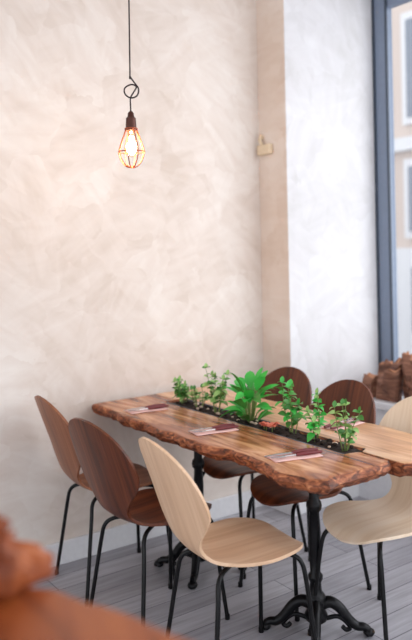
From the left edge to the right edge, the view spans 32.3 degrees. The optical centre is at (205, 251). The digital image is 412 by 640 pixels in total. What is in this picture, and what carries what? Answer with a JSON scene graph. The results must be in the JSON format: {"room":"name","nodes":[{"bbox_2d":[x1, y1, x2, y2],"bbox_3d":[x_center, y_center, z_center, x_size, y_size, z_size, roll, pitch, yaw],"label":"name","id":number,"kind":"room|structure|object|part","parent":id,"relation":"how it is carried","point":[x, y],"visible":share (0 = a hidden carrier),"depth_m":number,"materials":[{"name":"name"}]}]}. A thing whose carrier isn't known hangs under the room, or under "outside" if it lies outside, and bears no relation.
{"room":"restaurant","nodes":[
{"label":"restaurant","id":0,"kind":"room"},
{"bbox_2d":[0,0,262,545],"bbox_3d":[-2.059,-0.009,2.634,5.730,3.100,0.200,-1,0,-36],"label":"wall","id":1,"kind":"structure","parent":0,"point":[117,281],"depth_m":3.66,"materials":[{"name":"paint"}]},
{"bbox_2d":[41,484,358,566],"bbox_3d":[-1.685,1.479,2.599,6.250,0.110,0.258,-1,0,-36],"label":"baseboard","id":2,"kind":"structure","parent":1,"relation":"attached to","point":[76,548],"depth_m":3.67,"materials":[{"name":"white paint"}]},
{"bbox_2d":[30,496,411,639],"bbox_3d":[0.102,1.548,0.359,6.535,0.100,6.500,-1,0,-36],"label":"floor","id":3,"kind":"structure","parent":0,"point":[119,579],"depth_m":3.18,"materials":[{"name":"grey wood"}]},
{"bbox_2d":[0,587,184,639],"bbox_3d":[-0.410,0.998,0.655,0.982,1.020,0.828,-1,0,-36],"label":"bar table","id":4,"kind":"object","parent":3,"relation":"on","point":[31,613],"visible":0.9,"depth_m":0.93,"materials":[{"name":"brown wood"}]},
{"bbox_2d":[0,515,56,597],"bbox_3d":[-0.400,0.409,0.979,0.389,0.158,0.149,-1,0,-19],"label":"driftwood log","id":5,"kind":"object","parent":4,"relation":"on","point":[23,564],"visible":1,"depth_m":1.00,"materials":[{"name":"brown wood"}]},
{"bbox_2d":[34,395,174,602],"bbox_3d":[-0.479,1.068,3.272,0.584,0.884,0.416,-1,0,-32],"label":"dining chair","id":6,"kind":"object","parent":3,"relation":"on","point":[56,425],"visible":0.49,"depth_m":3.12,"materials":[{"name":"brown wood"}]},
{"bbox_3d":[-0.426,1.288,3.303,0.452,0.442,0.392,-1,0,-32],"label":"leg frame","id":7,"kind":"part","parent":6,"relation":"part of","materials":[{"name":"black metal"}]},
{"bbox_2d":[68,418,229,621],"bbox_3d":[-0.248,1.063,2.864,0.584,0.884,0.416,-1,0,-42],"label":"dining chair","id":8,"kind":"object","parent":3,"relation":"on","point":[109,472],"visible":0.65,"depth_m":2.71,"materials":[{"name":"brown wood"}]},
{"bbox_3d":[-0.200,1.283,2.902,0.452,0.442,0.392,-1,0,-42],"label":"leg frame","id":9,"kind":"part","parent":8,"relation":"part of","materials":[{"name":"black metal"}]},
{"bbox_2d":[138,437,316,639],"bbox_3d":[0.064,1.057,2.508,0.584,0.884,0.416,-1,0,-30],"label":"dining chair","id":10,"kind":"object","parent":3,"relation":"on","point":[229,543],"visible":1,"depth_m":2.43,"materials":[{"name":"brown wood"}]},
{"bbox_3d":[0.118,1.277,2.537,0.452,0.442,0.392,-1,0,-30],"label":"leg frame","id":11,"kind":"part","parent":10,"relation":"part of","materials":[{"name":"black metal"}]},
{"bbox_2d":[190,367,311,578],"bbox_3d":[0.251,1.053,3.583,0.584,0.884,0.416,-1,0,-41],"label":"dining chair","id":12,"kind":"object","parent":3,"relation":"on","point":[218,469],"visible":0.48,"depth_m":3.60,"materials":[{"name":"brown wood"}]},
{"bbox_3d":[0.211,1.275,3.546,0.452,0.442,0.392,-1,0,-41],"label":"leg frame","id":13,"kind":"part","parent":12,"relation":"part of","materials":[{"name":"black metal"}]},
{"bbox_2d":[92,385,411,639],"bbox_3d":[0.230,1.112,3.057,0.795,0.768,1.685,-1,0,-36],"label":"dining table","id":14,"kind":"object","parent":3,"relation":"on","point":[378,451],"visible":0.76,"depth_m":2.77,"materials":[{"name":"brown wood"}]},
{"bbox_2d":[124,404,168,413],"bbox_3d":[-0.283,0.736,3.357,0.215,0.019,0.090,-1,0,-30],"label":"place setting","id":15,"kind":"object","parent":14,"relation":"on","point":[155,407],"visible":1,"depth_m":3.35,"materials":[{"name":"paper"}]},
{"bbox_2d":[172,376,191,403],"bbox_3d":[-0.121,0.676,3.511,0.096,0.155,0.160,-1,0,-19],"label":"herb plant","id":16,"kind":"object","parent":14,"relation":"on","point":[180,393],"visible":0.97,"depth_m":3.48,"materials":[{"name":"green plant"}]},
{"bbox_2d":[186,384,210,406],"bbox_3d":[-0.035,0.690,3.410,0.124,0.123,0.086,-1,0,-7],"label":"herb plant","id":17,"kind":"object","parent":14,"relation":"on","point":[196,397],"visible":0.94,"depth_m":3.40,"materials":[{"name":"green plant"}]},
{"bbox_2d":[188,423,238,435],"bbox_3d":[0.028,0.730,2.941,0.215,0.019,0.090,-1,0,-26],"label":"place setting","id":18,"kind":"object","parent":14,"relation":"on","point":[221,428],"visible":1,"depth_m":2.93,"materials":[{"name":"paper"}]},
{"bbox_2d":[202,363,231,412],"bbox_3d":[0.059,0.635,3.318,0.122,0.230,0.156,-1,0,-36],"label":"herb plant","id":19,"kind":"object","parent":14,"relation":"on","point":[220,394],"visible":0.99,"depth_m":3.32,"materials":[{"name":"green plant"}]},
{"bbox_2d":[219,367,278,423],"bbox_3d":[0.208,0.630,3.111,0.281,0.234,0.268,-1,0,-36],"label":"plant","id":20,"kind":"object","parent":14,"relation":"on","point":[254,382],"visible":0.96,"depth_m":3.09,"materials":[{"name":"green plant"}]},
{"bbox_2d":[259,421,279,431],"bbox_3d":[0.259,0.724,2.955,0.091,0.032,0.086,-1,0,19],"label":"flower","id":21,"kind":"object","parent":14,"relation":"on","point":[267,424],"visible":0.99,"depth_m":2.95,"materials":[{"name":"plant"}]},
{"bbox_2d":[275,376,306,433],"bbox_3d":[0.347,0.627,2.900,0.131,0.234,0.126,-1,0,-36],"label":"herb plant","id":22,"kind":"object","parent":14,"relation":"on","point":[295,412],"visible":0.99,"depth_m":2.89,"materials":[{"name":"green plant"}]},
{"bbox_2d":[264,448,322,462],"bbox_3d":[0.312,0.724,2.554,0.215,0.019,0.090,-1,0,-21],"label":"place setting","id":23,"kind":"object","parent":14,"relation":"on","point":[305,453],"visible":1,"depth_m":2.54,"materials":[{"name":"paper"}]},
{"bbox_2d":[302,387,327,441],"bbox_3d":[0.429,0.638,2.789,0.122,0.207,0.105,-1,0,-36],"label":"herb plant","id":24,"kind":"object","parent":14,"relation":"on","point":[311,426],"visible":1,"depth_m":2.79,"materials":[{"name":"green plant"}]},
{"bbox_2d":[321,417,364,430],"bbox_3d":[0.578,0.719,2.991,0.215,0.019,0.090,-1,0,-44],"label":"place setting","id":25,"kind":"object","parent":14,"relation":"on","point":[328,426],"visible":0.53,"depth_m":2.97,"materials":[{"name":"paper"}]},
{"bbox_2d":[327,398,363,450],"bbox_3d":[0.519,0.640,2.632,0.136,0.200,0.086,-1,0,-5],"label":"herb plant","id":26,"kind":"object","parent":14,"relation":"on","point":[350,431],"visible":1,"depth_m":2.63,"materials":[{"name":"green plant"}]},
{"bbox_2d":[238,379,375,621],"bbox_3d":[0.474,1.049,3.195,0.584,0.884,0.416,-1,0,-36],"label":"dining chair","id":27,"kind":"object","parent":3,"relation":"on","point":[266,491],"visible":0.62,"depth_m":3.17,"materials":[{"name":"brown wood"}]},
{"bbox_3d":[0.432,1.271,3.161,0.452,0.442,0.392,-1,0,-36],"label":"leg frame","id":28,"kind":"part","parent":27,"relation":"part of","materials":[{"name":"black metal"}]},
{"bbox_2d":[308,396,411,639],"bbox_3d":[0.726,1.044,2.801,0.584,0.884,0.416,-1,0,-39],"label":"dining chair","id":29,"kind":"object","parent":3,"relation":"on","point":[388,517],"visible":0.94,"depth_m":2.77,"materials":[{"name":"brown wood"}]},
{"bbox_3d":[0.686,1.266,2.765,0.452,0.442,0.392,-1,0,-39],"label":"leg frame","id":30,"kind":"part","parent":29,"relation":"part of","materials":[{"name":"black metal"}]},
{"bbox_2d":[257,134,272,155],"bbox_3d":[0.343,-0.629,4.153,0.044,0.123,0.110,-1,0,-36],"label":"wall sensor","id":31,"kind":"object","parent":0,"point":[262,149],"depth_m":4.14,"materials":[{"name":"beige plastic"}]},
{"bbox_2d":[256,0,377,402],"bbox_3d":[0.664,-0.063,4.443,0.805,3.100,0.440,-1,0,-36],"label":"wall","id":32,"kind":"structure","parent":0,"point":[315,72],"depth_m":4.19,"materials":[{"name":"white paint"}]},
{"bbox_2d":[373,395,403,410],"bbox_3d":[2.752,0.855,1.965,0.335,0.040,6.000,-1,0,-36],"label":"sill","id":33,"kind":"structure","parent":32,"relation":"attached to","point":[379,404],"depth_m":4.11,"materials":[{"name":"white paint"}]},
{"bbox_2d":[362,351,411,402],"bbox_3d":[1.138,0.724,4.119,0.174,0.287,0.526,-1,0,-36],"label":"cluster","id":34,"kind":"object","parent":33,"relation":"on","point":[394,379],"visible":0.88,"depth_m":4.12,"materials":[{"name":"brown paper"}]},
{"bbox_2d":[371,0,411,394],"bbox_3d":[2.830,-0.412,2.039,0.052,2.490,6.000,-1,0,-36],"label":"window","id":35,"kind":"structure","parent":32,"relation":"in","point":[381,14],"depth_m":4.41,"materials":[{"name":"paint"}]},
{"bbox_2d":[359,409,391,499],"bbox_3d":[2.779,1.159,1.980,0.285,0.570,6.000,-1,0,-36],"label":"wall","id":36,"kind":"structure","parent":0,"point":[376,488],"depth_m":4.20,"materials":[{"name":"white paint"}]},
{"bbox_3d":[0.038,-1.651,0.359,6.535,0.100,6.500,-1,0,-36],"label":"ceiling","id":37,"kind":"structure","parent":0,"visible":0},
{"bbox_2d":[118,0,144,167],"bbox_3d":[-0.314,-0.968,2.891,0.109,1.252,0.109,-1,0,-14],"label":"pendant lamp","id":38,"kind":"object","parent":37,"relation":"hanging from","point":[130,120],"visible":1,"depth_m":2.89,"materials":[{"name":"brown metal"}]},
{"bbox_3d":[-0.311,-1.074,2.891,0.064,1.040,0.009,-1,0,0],"label":"cord","id":39,"kind":"part","parent":38,"relation":"part of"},
{"bbox_2d":[126,111,137,131],"bbox_3d":[-0.305,-0.531,2.891,0.052,0.079,0.052,-1,0,-36],"label":"socket","id":40,"kind":"object","parent":38,"relation":"attached to","point":[130,120],"depth_m":2.87,"materials":[{"name":"brown metal"}]},
{"label":"outside","id":41,"kind":"structure","parent":0,"visible":0},
{"bbox_3d":[2.209,1.806,7.718,5.465,0.100,22.000,-1,0,-36],"label":"ground","id":42,"kind":"structure","parent":41,"visible":0},
{"bbox_2d":[391,1,411,357],"bbox_3d":[3.353,-2.918,11.071,0.740,9.300,14.000,-1,0,-36],"label":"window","id":43,"kind":"structure","parent":42,"relation":"on","point":[402,14],"depth_m":11.01,"materials":[{"name":"brick"}]}
]}

